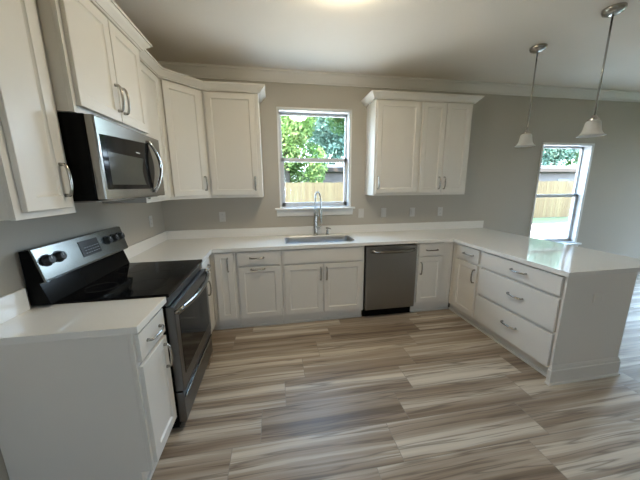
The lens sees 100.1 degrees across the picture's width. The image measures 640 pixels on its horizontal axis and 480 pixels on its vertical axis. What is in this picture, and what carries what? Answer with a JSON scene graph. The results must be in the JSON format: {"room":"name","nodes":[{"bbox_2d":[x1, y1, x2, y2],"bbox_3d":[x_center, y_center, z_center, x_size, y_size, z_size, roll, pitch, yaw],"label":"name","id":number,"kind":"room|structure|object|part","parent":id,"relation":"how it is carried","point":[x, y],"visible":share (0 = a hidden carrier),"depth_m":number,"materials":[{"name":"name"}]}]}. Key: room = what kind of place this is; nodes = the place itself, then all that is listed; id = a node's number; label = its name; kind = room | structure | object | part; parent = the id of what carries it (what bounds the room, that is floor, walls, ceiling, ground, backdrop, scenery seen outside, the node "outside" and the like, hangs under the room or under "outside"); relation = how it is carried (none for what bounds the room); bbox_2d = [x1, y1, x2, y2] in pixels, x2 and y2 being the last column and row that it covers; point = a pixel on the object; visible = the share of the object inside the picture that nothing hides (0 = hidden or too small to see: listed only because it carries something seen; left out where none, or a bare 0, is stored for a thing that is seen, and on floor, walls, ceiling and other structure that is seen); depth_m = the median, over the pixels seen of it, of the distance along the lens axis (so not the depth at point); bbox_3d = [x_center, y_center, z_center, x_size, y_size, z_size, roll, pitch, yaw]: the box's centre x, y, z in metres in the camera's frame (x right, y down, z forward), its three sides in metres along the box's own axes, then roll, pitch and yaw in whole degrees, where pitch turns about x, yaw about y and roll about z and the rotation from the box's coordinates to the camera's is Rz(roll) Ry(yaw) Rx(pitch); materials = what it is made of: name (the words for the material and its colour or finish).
{"room":"kitchen","nodes":[
{"label":"kitchen","id":0,"kind":"room"},
{"bbox_2d":[0,201,164,479],"bbox_3d":[-1.289,0.221,-0.385,0.140,2.788,7.140,-2,12,-9],"label":"wall","id":1,"kind":"structure","parent":0,"point":[132,219],"depth_m":1.65,"materials":[{"name":"beige paint"}]},
{"bbox_2d":[0,288,29,323],"bbox_3d":[-1.470,0.327,1.220,0.020,0.116,0.293,-2,12,-9],"label":"backsplash","id":2,"kind":"structure","parent":1,"relation":"attached to","point":[15,303],"depth_m":1.29,"materials":[{"name":"white stone"}]},
{"bbox_2d":[0,0,75,220],"bbox_3d":[-1.301,-0.622,1.040,0.367,1.067,0.318,-2,12,-9],"label":"upper cabinet","id":3,"kind":"object","parent":1,"relation":"attached to","point":[36,181],"visible":1,"depth_m":1.06,"materials":[{"name":"white paint"}]},
{"bbox_3d":[-1.151,-0.273,1.222,0.040,0.155,0.018,-2,12,-9],"label":"handle","id":4,"kind":"part","parent":3,"relation":"part of","materials":[{"name":"silver metal"}]},
{"bbox_2d":[36,0,151,135],"bbox_3d":[-1.359,-0.992,1.556,0.452,0.656,0.838,-2,12,-9],"label":"upper cabinet","id":5,"kind":"object","parent":1,"relation":"attached to","point":[94,69],"depth_m":1.39,"materials":[{"name":"white paint"}]},
{"bbox_3d":[-1.163,-0.933,1.375,0.020,0.545,0.354,-2,12,-9],"label":"door","id":6,"kind":"part","parent":5,"relation":"part of","materials":[{"name":"white paint"}]},
{"bbox_2d":[57,112,164,202],"bbox_3d":[-1.324,-0.457,1.633,0.503,0.416,0.752,-2,12,-9],"label":"microwave","id":7,"kind":"object","parent":5,"relation":"attached to","point":[106,160],"visible":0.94,"depth_m":1.36,"materials":[{"name":"silver metal"}]},
{"bbox_3d":[-1.121,-0.457,1.608,0.002,0.297,0.585,-2,12,-9],"label":"door glass","id":8,"kind":"part","parent":7,"relation":"part of","materials":[{"name":"black glass"}]},
{"bbox_3d":[-1.142,-0.507,1.872,0.023,0.347,0.081,6,13,28],"label":"handle","id":9,"kind":"part","parent":7,"relation":"part of","materials":[{"name":"silver metal"}]},
{"bbox_3d":[-1.159,-0.823,1.556,0.040,0.155,0.018,-2,12,-9],"label":"handle","id":10,"kind":"part","parent":5,"relation":"part of","materials":[{"name":"silver metal"}]},
{"bbox_3d":[-1.169,-0.835,1.617,0.040,0.155,0.018,-2,12,-9],"label":"handle","id":11,"kind":"part","parent":5,"relation":"part of","materials":[{"name":"silver metal"}]},
{"bbox_3d":[-1.224,-1.004,1.723,0.020,0.545,0.351,-2,12,-9],"label":"door","id":12,"kind":"part","parent":5,"relation":"part of","materials":[{"name":"white paint"}]},
{"bbox_2d":[102,62,170,203],"bbox_3d":[-1.518,-0.849,2.168,0.328,1.067,0.487,-2,12,-9],"label":"upper cabinet","id":13,"kind":"object","parent":1,"relation":"attached to","point":[150,81],"visible":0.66,"depth_m":2.23,"materials":[{"name":"white paint"}]},
{"bbox_3d":[-1.367,-0.858,2.195,0.020,1.015,0.432,-2,12,-9],"label":"door","id":14,"kind":"part","parent":13,"relation":"part of","materials":[{"name":"white paint"}]},
{"bbox_3d":[-1.386,-0.854,2.190,0.018,1.067,0.487,-2,12,-9],"label":"frame","id":15,"kind":"part","parent":13,"relation":"part of","materials":[{"name":"white paint"}]},
{"bbox_2d":[148,215,152,227],"bbox_3d":[-1.759,-0.193,2.790,0.009,0.118,0.072,-2,12,-9],"label":"wall outlet","id":16,"kind":"object","parent":1,"relation":"attached to","point":[150,217],"visible":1,"depth_m":2.78,"materials":[{"name":"white plastic"}]},
{"bbox_2d":[114,0,639,90],"bbox_3d":[3.400,-1.522,0.388,9.780,0.250,7.730,-2,12,-9],"label":"ceiling","id":17,"kind":"structure","parent":0,"point":[468,40],"depth_m":2.32,"materials":[{"name":"paint"}]},
{"bbox_2d":[514,43,547,147],"bbox_3d":[2.057,-1.379,2.609,0.180,0.892,0.180,-2,12,-9],"label":"pendant light","id":18,"kind":"object","parent":17,"relation":"hanging from","point":[525,140],"visible":1,"depth_m":2.63,"materials":[{"name":"white glass"}]},
{"bbox_3d":[2.060,-1.000,2.686,0.180,0.117,0.180,-2,12,-9],"label":"lamp shade","id":19,"kind":"part","parent":18,"relation":"part of","materials":[{"name":"white glass"}]},
{"bbox_3d":[2.057,-1.430,2.599,0.012,0.710,0.013,-2,12,-9],"label":"rod","id":20,"kind":"part","parent":18,"relation":"part of","materials":[{"name":"silver metal"}]},
{"bbox_2d":[575,2,627,137],"bbox_3d":[2.168,-1.269,2.061,0.180,0.892,0.180,-2,12,-9],"label":"pendant light","id":21,"kind":"object","parent":17,"relation":"hanging from","point":[592,127],"visible":1,"depth_m":2.08,"materials":[{"name":"white glass"}]},
{"bbox_3d":[2.171,-0.890,2.138,0.180,0.117,0.180,-2,12,-9],"label":"lamp shade","id":22,"kind":"part","parent":21,"relation":"part of","materials":[{"name":"white glass"}]},
{"bbox_3d":[2.168,-1.319,2.051,0.012,0.710,0.013,-2,12,-9],"label":"rod","id":23,"kind":"part","parent":21,"relation":"part of","materials":[{"name":"silver metal"}]},
{"bbox_2d":[151,275,639,479],"bbox_3d":[3.461,1.435,0.762,9.780,0.120,7.280,-2,12,-9],"label":"floor","id":24,"kind":"structure","parent":0,"point":[420,395],"depth_m":1.85,"materials":[{"name":"brown wood"}]},
{"bbox_2d":[0,308,176,479],"bbox_3d":[-1.150,0.831,1.409,0.667,0.877,0.313,-2,12,-9],"label":"base cabinet","id":25,"kind":"object","parent":24,"relation":"on","point":[96,408],"visible":0.89,"depth_m":1.25,"materials":[{"name":"white paint"}]},
{"bbox_2d":[0,288,165,345],"bbox_3d":[-1.165,0.327,1.297,0.647,0.151,0.338,-2,12,-9],"label":"countertop","id":26,"kind":"structure","parent":25,"relation":"on","point":[20,323],"depth_m":1.26,"materials":[{"name":"white stone"}]},
{"bbox_3d":[-0.890,0.769,1.441,0.018,0.772,0.313,-2,12,-9],"label":"frame","id":27,"kind":"part","parent":25,"relation":"part of","materials":[{"name":"white paint"}]},
{"bbox_3d":[-0.873,0.480,1.386,0.020,0.140,0.282,-2,12,-9],"label":"drawer","id":28,"kind":"part","parent":25,"relation":"part of","materials":[{"name":"white paint"}]},
{"bbox_3d":[-0.844,0.479,1.391,0.040,0.017,0.156,-2,12,-9],"label":"handle","id":29,"kind":"part","parent":25,"relation":"part of","materials":[{"name":"silver metal"}]},
{"bbox_3d":[-0.870,0.845,1.460,0.020,0.555,0.282,-2,12,-9],"label":"door","id":30,"kind":"part","parent":25,"relation":"part of","materials":[{"name":"white paint"}]},
{"bbox_3d":[-0.859,0.656,1.525,0.040,0.155,0.018,-2,12,-9],"label":"handle","id":31,"kind":"part","parent":25,"relation":"part of","materials":[{"name":"silver metal"}]},
{"bbox_2d":[18,226,212,428],"bbox_3d":[-1.195,0.557,1.890,0.742,1.224,0.801,-2,12,-9],"label":"electric range","id":32,"kind":"object","parent":24,"relation":"on","point":[94,266],"visible":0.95,"depth_m":1.68,"materials":[{"name":"black metal"}]},
{"bbox_3d":[-1.418,0.105,1.404,0.040,0.063,0.064,-2,12,-9],"label":"knob","id":33,"kind":"part","parent":32,"relation":"part of","materials":[{"name":"black plastic"}]},
{"bbox_3d":[-1.431,0.090,1.481,0.040,0.063,0.064,-2,12,-9],"label":"knob","id":34,"kind":"part","parent":32,"relation":"part of","materials":[{"name":"black plastic"}]},
{"bbox_3d":[-1.501,0.059,1.736,0.068,0.181,0.800,-2,12,-9],"label":"control panel","id":35,"kind":"part","parent":32,"relation":"part of","materials":[{"name":"silver metal"}]},
{"bbox_3d":[-1.507,0.000,1.912,0.040,0.063,0.064,-2,12,-9],"label":"knob","id":36,"kind":"part","parent":32,"relation":"part of","materials":[{"name":"black plastic"}]},
{"bbox_3d":[-1.521,-0.016,1.993,0.040,0.063,0.064,-2,12,-9],"label":"knob","id":37,"kind":"part","parent":32,"relation":"part of","materials":[{"name":"black plastic"}]},
{"bbox_3d":[-1.534,-0.031,2.067,0.040,0.063,0.064,-2,12,-9],"label":"knob","id":38,"kind":"part","parent":32,"relation":"part of","materials":[{"name":"black plastic"}]},
{"bbox_2d":[51,259,201,304],"bbox_3d":[-1.216,0.258,1.845,0.588,0.023,0.762,-2,12,-9],"label":"cooktop","id":39,"kind":"object","parent":32,"relation":"in","point":[128,280],"depth_m":1.71,"materials":[{"name":"black glass"}]},
{"bbox_3d":[-0.929,0.590,1.962,0.051,0.557,0.754,-2,12,-9],"label":"oven door","id":40,"kind":"part","parent":32,"relation":"part of","materials":[{"name":"black glass"}]},
{"bbox_3d":[-0.871,0.347,1.924,0.075,0.035,0.764,-2,12,-9],"label":"handle","id":41,"kind":"part","parent":32,"relation":"part of","materials":[{"name":"silver metal"}]},
{"bbox_3d":[-0.929,0.975,2.040,0.045,0.210,0.754,-2,12,-9],"label":"storage drawer","id":42,"kind":"part","parent":32,"relation":"part of","materials":[{"name":"silver metal"}]},
{"bbox_2d":[201,256,215,333],"bbox_3d":[-1.344,0.608,2.519,0.667,0.877,0.433,-2,12,-9],"label":"base cabinet","id":43,"kind":"object","parent":24,"relation":"on","point":[206,265],"visible":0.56,"depth_m":2.61,"materials":[{"name":"white paint"}]},
{"bbox_3d":[-1.062,0.254,2.469,0.020,0.135,0.340,-2,12,-9],"label":"drawer","id":44,"kind":"part","parent":43,"relation":"part of","materials":[{"name":"white paint"}]},
{"bbox_3d":[-1.059,0.622,2.543,0.020,0.565,0.340,-2,12,-9],"label":"door","id":45,"kind":"part","parent":43,"relation":"part of","materials":[{"name":"white paint"}]},
{"bbox_2d":[210,252,240,329],"bbox_3d":[-1.061,0.496,3.057,0.306,0.877,0.666,-2,12,-9],"label":"base cabinet","id":46,"kind":"object","parent":24,"relation":"on","point":[223,264],"visible":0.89,"depth_m":2.78,"materials":[{"name":"white paint"}]},
{"bbox_3d":[-0.975,0.489,2.777,0.176,0.731,0.020,-2,12,-9],"label":"door","id":47,"kind":"part","parent":46,"relation":"part of","materials":[{"name":"white paint"}]},
{"bbox_2d":[235,250,283,327],"bbox_3d":[-0.678,0.480,3.121,0.465,0.877,0.666,-2,12,-9],"label":"base cabinet","id":48,"kind":"object","parent":24,"relation":"on","point":[259,273],"visible":0.93,"depth_m":2.84,"materials":[{"name":"white paint"}]},
{"bbox_3d":[-0.632,0.186,2.776,0.424,0.142,0.020,-2,12,-9],"label":"drawer","id":49,"kind":"part","parent":48,"relation":"part of","materials":[{"name":"white paint"}]},
{"bbox_3d":[-0.629,0.556,2.851,0.424,0.565,0.020,-2,12,-9],"label":"door","id":50,"kind":"part","parent":48,"relation":"part of","materials":[{"name":"white paint"}]},
{"bbox_2d":[281,246,363,323],"bbox_3d":[0.001,0.452,3.234,0.907,0.877,0.666,-2,12,-9],"label":"base cabinet","id":51,"kind":"object","parent":24,"relation":"on","point":[326,283],"visible":0.91,"depth_m":2.95,"materials":[{"name":"white paint"}]},
{"bbox_3d":[-0.172,0.538,2.927,0.415,0.563,0.020,-2,12,-9],"label":"door","id":52,"kind":"part","parent":51,"relation":"part of","materials":[{"name":"white paint"}]},
{"bbox_3d":[0.258,0.520,2.999,0.437,0.563,0.020,-2,12,-9],"label":"door","id":53,"kind":"part","parent":51,"relation":"part of","materials":[{"name":"white paint"}]},
{"bbox_2d":[362,243,416,315],"bbox_3d":[0.760,0.427,3.340,0.605,0.872,0.708,-2,12,-9],"label":"dishwasher","id":54,"kind":"object","parent":24,"relation":"on","point":[389,270],"visible":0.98,"depth_m":3.05,"materials":[{"name":"silver metal"}]},
{"bbox_3d":[0.797,0.838,3.223,0.605,0.112,0.015,-2,12,-9],"label":"kick plate","id":55,"kind":"part","parent":54,"relation":"part of","materials":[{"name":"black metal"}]},
{"bbox_3d":[0.811,0.124,2.957,0.529,0.042,0.068,-2,12,-9],"label":"handle","id":56,"kind":"part","parent":54,"relation":"part of","materials":[{"name":"silver metal"}]},
{"bbox_2d":[410,242,453,311],"bbox_3d":[1.316,0.397,3.452,0.507,0.877,0.666,-2,12,-9],"label":"base cabinet","id":57,"kind":"object","parent":24,"relation":"on","point":[434,260],"visible":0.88,"depth_m":3.17,"materials":[{"name":"white paint"}]},
{"bbox_3d":[1.287,0.466,3.168,0.308,0.556,0.020,-2,12,-9],"label":"door","id":58,"kind":"part","parent":57,"relation":"part of","materials":[{"name":"white paint"}]},
{"bbox_3d":[1.289,0.106,3.096,0.318,0.142,0.020,-2,12,-9],"label":"drawer","id":59,"kind":"part","parent":57,"relation":"part of","materials":[{"name":"white paint"}]},
{"bbox_2d":[449,242,481,327],"bbox_3d":[1.875,0.469,3.079,0.666,0.877,0.478,-2,12,-9],"label":"base cabinet","id":60,"kind":"object","parent":24,"relation":"on","point":[466,262],"visible":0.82,"depth_m":2.97,"materials":[{"name":"white paint"}]},
{"bbox_3d":[1.606,0.518,2.982,0.020,0.573,0.327,-2,12,-9],"label":"door","id":61,"kind":"part","parent":60,"relation":"part of","materials":[{"name":"white paint"}]},
{"bbox_3d":[1.603,0.144,2.903,0.020,0.140,0.332,-2,12,-9],"label":"drawer","id":62,"kind":"part","parent":60,"relation":"part of","materials":[{"name":"white paint"}]},
{"bbox_2d":[474,251,565,376],"bbox_3d":[1.984,0.595,2.454,0.666,0.877,0.811,-2,12,-9],"label":"base cabinet","id":63,"kind":"object","parent":24,"relation":"on","point":[518,305],"visible":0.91,"depth_m":2.30,"materials":[{"name":"white paint"}]},
{"bbox_2d":[124,220,639,276],"bbox_3d":[0.421,0.059,2.592,4.219,0.139,1.899,-2,12,-9],"label":"countertop","id":64,"kind":"structure","parent":63,"relation":"on","point":[565,260],"depth_m":2.87,"materials":[{"name":"white stone"}]},
{"bbox_2d":[313,191,322,234],"bbox_3d":[-0.015,-0.316,3.253,0.119,0.547,0.219,-2,12,-9],"label":"kitchen faucet","id":65,"kind":"object","parent":64,"relation":"on","point":[320,209],"visible":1,"depth_m":3.29,"materials":[{"name":"silver metal"}]},
{"bbox_2d":[284,235,355,243],"bbox_3d":[-0.009,0.104,3.142,0.808,0.240,0.408,-2,12,-9],"label":"sink","id":66,"kind":"object","parent":64,"relation":"in","point":[324,238],"visible":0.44,"depth_m":3.29,"materials":[{"name":"metal"}]},
{"bbox_3d":[1.682,0.763,2.408,0.040,0.017,0.156,-2,12,-9],"label":"handle","id":67,"kind":"part","parent":63,"relation":"part of","materials":[{"name":"silver metal"}]},
{"bbox_3d":[1.707,0.778,2.437,0.020,0.272,0.778,-2,12,-9],"label":"drawer","id":68,"kind":"part","parent":63,"relation":"part of","materials":[{"name":"white paint"}]},
{"bbox_3d":[1.683,0.487,2.332,0.040,0.017,0.156,-2,12,-9],"label":"handle","id":69,"kind":"part","parent":63,"relation":"part of","materials":[{"name":"silver metal"}]},
{"bbox_3d":[1.681,0.269,2.288,0.040,0.017,0.156,-2,12,-9],"label":"handle","id":70,"kind":"part","parent":63,"relation":"part of","materials":[{"name":"silver metal"}]},
{"bbox_3d":[1.705,0.491,2.379,0.020,0.265,0.778,-2,12,-9],"label":"drawer","id":71,"kind":"part","parent":63,"relation":"part of","materials":[{"name":"white paint"}]},
{"bbox_3d":[1.703,0.266,2.333,0.020,0.150,0.778,-2,12,-9],"label":"drawer","id":72,"kind":"part","parent":63,"relation":"part of","materials":[{"name":"white paint"}]},
{"bbox_2d":[544,272,637,385],"bbox_3d":[1.933,0.496,2.940,0.682,0.877,1.890,-2,12,-9],"label":"end panel","id":73,"kind":"object","parent":24,"relation":"on","point":[588,337],"visible":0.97,"depth_m":2.05,"materials":[{"name":"white paint"}]},
{"bbox_3d":[2.092,1.030,2.118,0.682,0.155,0.040,-2,12,-9],"label":"baseboard","id":74,"kind":"part","parent":73,"relation":"part of","materials":[{"name":"white paint"}]},
{"bbox_2d":[592,293,606,302],"bbox_3d":[2.087,0.434,1.998,0.118,0.072,0.009,-2,12,-9],"label":"wall outlet","id":75,"kind":"object","parent":73,"relation":"attached to","point":[597,298],"visible":1,"depth_m":2.00,"materials":[{"name":"white paint"}]},
{"bbox_2d":[162,78,639,299],"bbox_3d":[2.847,-0.685,3.922,9.780,2.788,0.140,-2,12,-9],"label":"wall","id":76,"kind":"structure","parent":0,"point":[500,185],"depth_m":3.68,"materials":[{"name":"beige paint"}]},
{"bbox_2d":[157,77,210,199],"bbox_3d":[-1.473,-0.961,2.722,0.607,1.067,0.607,-2,12,-9],"label":"upper cabinet","id":77,"kind":"object","parent":76,"relation":"attached to","point":[182,111],"visible":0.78,"depth_m":2.58,"materials":[{"name":"white paint"}]},
{"bbox_2d":[219,212,225,221],"bbox_3d":[-1.174,-0.278,3.224,0.072,0.118,0.009,-2,12,-9],"label":"wall outlet","id":78,"kind":"object","parent":76,"relation":"attached to","point":[222,217],"visible":1,"depth_m":3.22,"materials":[{"name":"white plastic"}]},
{"bbox_2d":[202,91,263,197],"bbox_3d":[-0.924,-1.008,2.933,0.545,1.067,0.367,-2,12,-9],"label":"upper cabinet","id":79,"kind":"object","parent":76,"relation":"attached to","point":[231,119],"visible":0.92,"depth_m":2.80,"materials":[{"name":"white paint"}]},
{"bbox_2d":[139,49,265,102],"bbox_3d":[-1.013,-1.490,2.519,0.429,0.067,1.345,10,16,43],"label":"crown molding","id":80,"kind":"structure","parent":79,"relation":"attached to","point":[146,58],"depth_m":2.57,"materials":[{"name":"white paint"}]},
{"bbox_2d":[124,220,483,258],"bbox_3d":[0.346,-0.042,2.999,4.214,0.104,1.047,-2,12,-9],"label":"backsplash","id":81,"kind":"structure","parent":76,"relation":"attached to","point":[137,248],"depth_m":3.37,"materials":[{"name":"white stone"}]},
{"bbox_2d":[275,107,354,216],"bbox_3d":[-0.069,-0.942,3.333,1.015,1.270,0.195,-2,12,-9],"label":"window","id":82,"kind":"structure","parent":76,"relation":"in","point":[344,207],"depth_m":3.34,"materials":[{"name":"white plastic"}]},
{"bbox_3d":[-0.077,-1.267,3.346,0.841,0.573,0.030,-2,12,-9],"label":"sash","id":83,"kind":"part","parent":82,"relation":"part of","materials":[{"name":"white plastic"}]},
{"bbox_3d":[-0.067,-0.733,3.419,0.841,0.593,0.034,-2,12,-9],"label":"sash","id":84,"kind":"part","parent":82,"relation":"part of","materials":[{"name":"white plastic"}]},
{"bbox_2d":[358,209,363,217],"bbox_3d":[0.539,-0.351,3.508,0.072,0.118,0.010,-2,12,-9],"label":"wall switch","id":85,"kind":"object","parent":76,"relation":"attached to","point":[361,211],"visible":1,"depth_m":3.51,"materials":[{"name":"white plastic"}]},
{"bbox_2d":[381,208,385,216],"bbox_3d":[0.846,-0.364,3.559,0.072,0.118,0.010,-2,12,-9],"label":"wall switch","id":86,"kind":"object","parent":76,"relation":"attached to","point":[383,210],"visible":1,"depth_m":3.56,"materials":[{"name":"white plastic"}]},
{"bbox_2d":[365,99,421,195],"bbox_3d":[0.877,-1.083,3.232,0.555,1.067,0.367,-2,12,-9],"label":"upper cabinet","id":87,"kind":"object","parent":76,"relation":"attached to","point":[393,127],"visible":0.87,"depth_m":3.11,"materials":[{"name":"white paint"}]},
{"bbox_2d":[361,90,483,106],"bbox_3d":[1.195,-1.639,3.168,1.358,0.067,0.383,-2,12,-9],"label":"crown molding","id":88,"kind":"structure","parent":87,"relation":"attached to","point":[372,95],"depth_m":3.01,"materials":[{"name":"white paint"}]},
{"bbox_2d":[157,61,639,101],"bbox_3d":[3.439,-1.301,0.207,9.499,0.111,6.998,-2,12,-9],"label":"trim","id":89,"kind":"structure","parent":76,"relation":"attached to","point":[195,70],"depth_m":3.20,"materials":[{"name":"paint"}]},
{"bbox_2d":[410,208,414,216],"bbox_3d":[1.250,-0.377,3.627,0.072,0.118,0.010,-2,12,-9],"label":"wall switch","id":90,"kind":"object","parent":76,"relation":"attached to","point":[412,210],"visible":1,"depth_m":3.62,"materials":[{"name":"white plastic"}]},
{"bbox_2d":[437,207,442,215],"bbox_3d":[1.658,-0.393,3.696,0.072,0.118,0.009,-2,12,-9],"label":"wall outlet","id":91,"kind":"object","parent":76,"relation":"attached to","point":[440,209],"visible":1,"depth_m":3.69,"materials":[{"name":"white plastic"}]},
{"bbox_2d":[417,101,472,194],"bbox_3d":[1.473,-1.108,3.331,0.649,1.067,0.367,-2,12,-9],"label":"upper cabinet","id":92,"kind":"object","parent":76,"relation":"attached to","point":[445,131],"visible":0.91,"depth_m":3.19,"materials":[{"name":"white paint"}]},
{"bbox_3d":[1.328,-1.078,3.173,0.290,1.015,0.020,-2,12,-9],"label":"door","id":93,"kind":"part","parent":92,"relation":"part of","materials":[{"name":"white paint"}]},
{"bbox_3d":[1.632,-1.090,3.224,0.316,1.015,0.020,-2,12,-9],"label":"door","id":94,"kind":"part","parent":92,"relation":"part of","materials":[{"name":"white paint"}]},
{"bbox_2d":[528,142,594,246],"bbox_3d":[3.550,-0.621,4.029,1.000,1.580,0.195,-2,12,-9],"label":"window","id":95,"kind":"structure","parent":76,"relation":"in","point":[586,149],"depth_m":4.05,"materials":[{"name":"white plastic"}]},
{"bbox_3d":[3.552,-0.332,4.132,0.826,0.738,0.034,-2,12,-9],"label":"sash","id":96,"kind":"part","parent":95,"relation":"part of","materials":[{"name":"white plastic"}]},
{"bbox_3d":[3.541,-1.018,4.028,0.826,0.738,0.030,-2,12,-9],"label":"sash","id":97,"kind":"part","parent":95,"relation":"part of","materials":[{"name":"white plastic"}]},
{"label":"outside","id":98,"kind":"structure","parent":0,"visible":0},
{"bbox_2d":[294,198,568,223],"bbox_3d":[6.358,-1.173,14.714,100.000,0.200,100.000,-2,12,-9],"label":"ground","id":99,"kind":"structure","parent":98,"point":[549,220],"depth_m":12.87,"materials":[{"name":"green plant"}]},
{"bbox_2d":[281,116,327,196],"bbox_3d":[-1.635,-4.762,14.121,3.630,7.202,4.016,9,15,40],"label":"leafy tree","id":100,"kind":"object","parent":99,"relation":"on","point":[295,130],"visible":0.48,"depth_m":13.67,"materials":[{"name":"green plant"}]},
{"bbox_2d":[304,117,344,164],"bbox_3d":[1.192,-10.945,28.981,8.083,13.369,9.857,-4,12,-16],"label":"leafy tree","id":101,"kind":"object","parent":99,"relation":"on","point":[333,144],"visible":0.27,"depth_m":27.45,"materials":[{"name":"green plant"}]},
{"bbox_2d":[325,117,344,135],"bbox_3d":[2.160,-5.148,14.392,4.562,7.790,3.310,4,12,23],"label":"leafy tree","id":102,"kind":"object","parent":99,"relation":"on","point":[336,121],"visible":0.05,"depth_m":15.16,"materials":[{"name":"green plant"}]},
{"bbox_2d":[285,181,574,217],"bbox_3d":[9.627,-1.982,13.291,42.043,1.842,0.060,-2,12,-9],"label":"fence","id":103,"kind":"object","parent":99,"relation":"on","point":[545,207],"visible":0.11,"depth_m":13.40,"materials":[{"name":"brown wood"}]},
{"bbox_2d":[297,164,576,201],"bbox_3d":[11.844,-4.754,23.231,27.100,3.350,8.200,-2,12,-9],"label":"house","id":104,"kind":"structure","parent":99,"relation":"on","point":[335,173],"depth_m":20.00,"materials":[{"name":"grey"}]},
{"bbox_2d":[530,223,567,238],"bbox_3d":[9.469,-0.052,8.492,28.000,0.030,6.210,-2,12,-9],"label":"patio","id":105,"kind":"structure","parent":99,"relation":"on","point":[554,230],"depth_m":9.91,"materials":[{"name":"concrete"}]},
{"bbox_2d":[541,149,579,165],"bbox_3d":[27.299,-10.857,31.029,5.359,11.986,4.132,5,13,24],"label":"leafy tree","id":106,"kind":"object","parent":99,"relation":"on","point":[551,157],"visible":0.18,"depth_m":30.48,"materials":[{"name":"green plant"}]},
{"bbox_2d":[561,152,579,165],"bbox_3d":[32.551,-11.589,32.402,5.416,13.132,6.862,-2,12,-9],"label":"leafy tree","id":107,"kind":"object","parent":99,"relation":"on","point":[575,161],"visible":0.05,"depth_m":33.75,"materials":[{"name":"green plant"}]}
]}

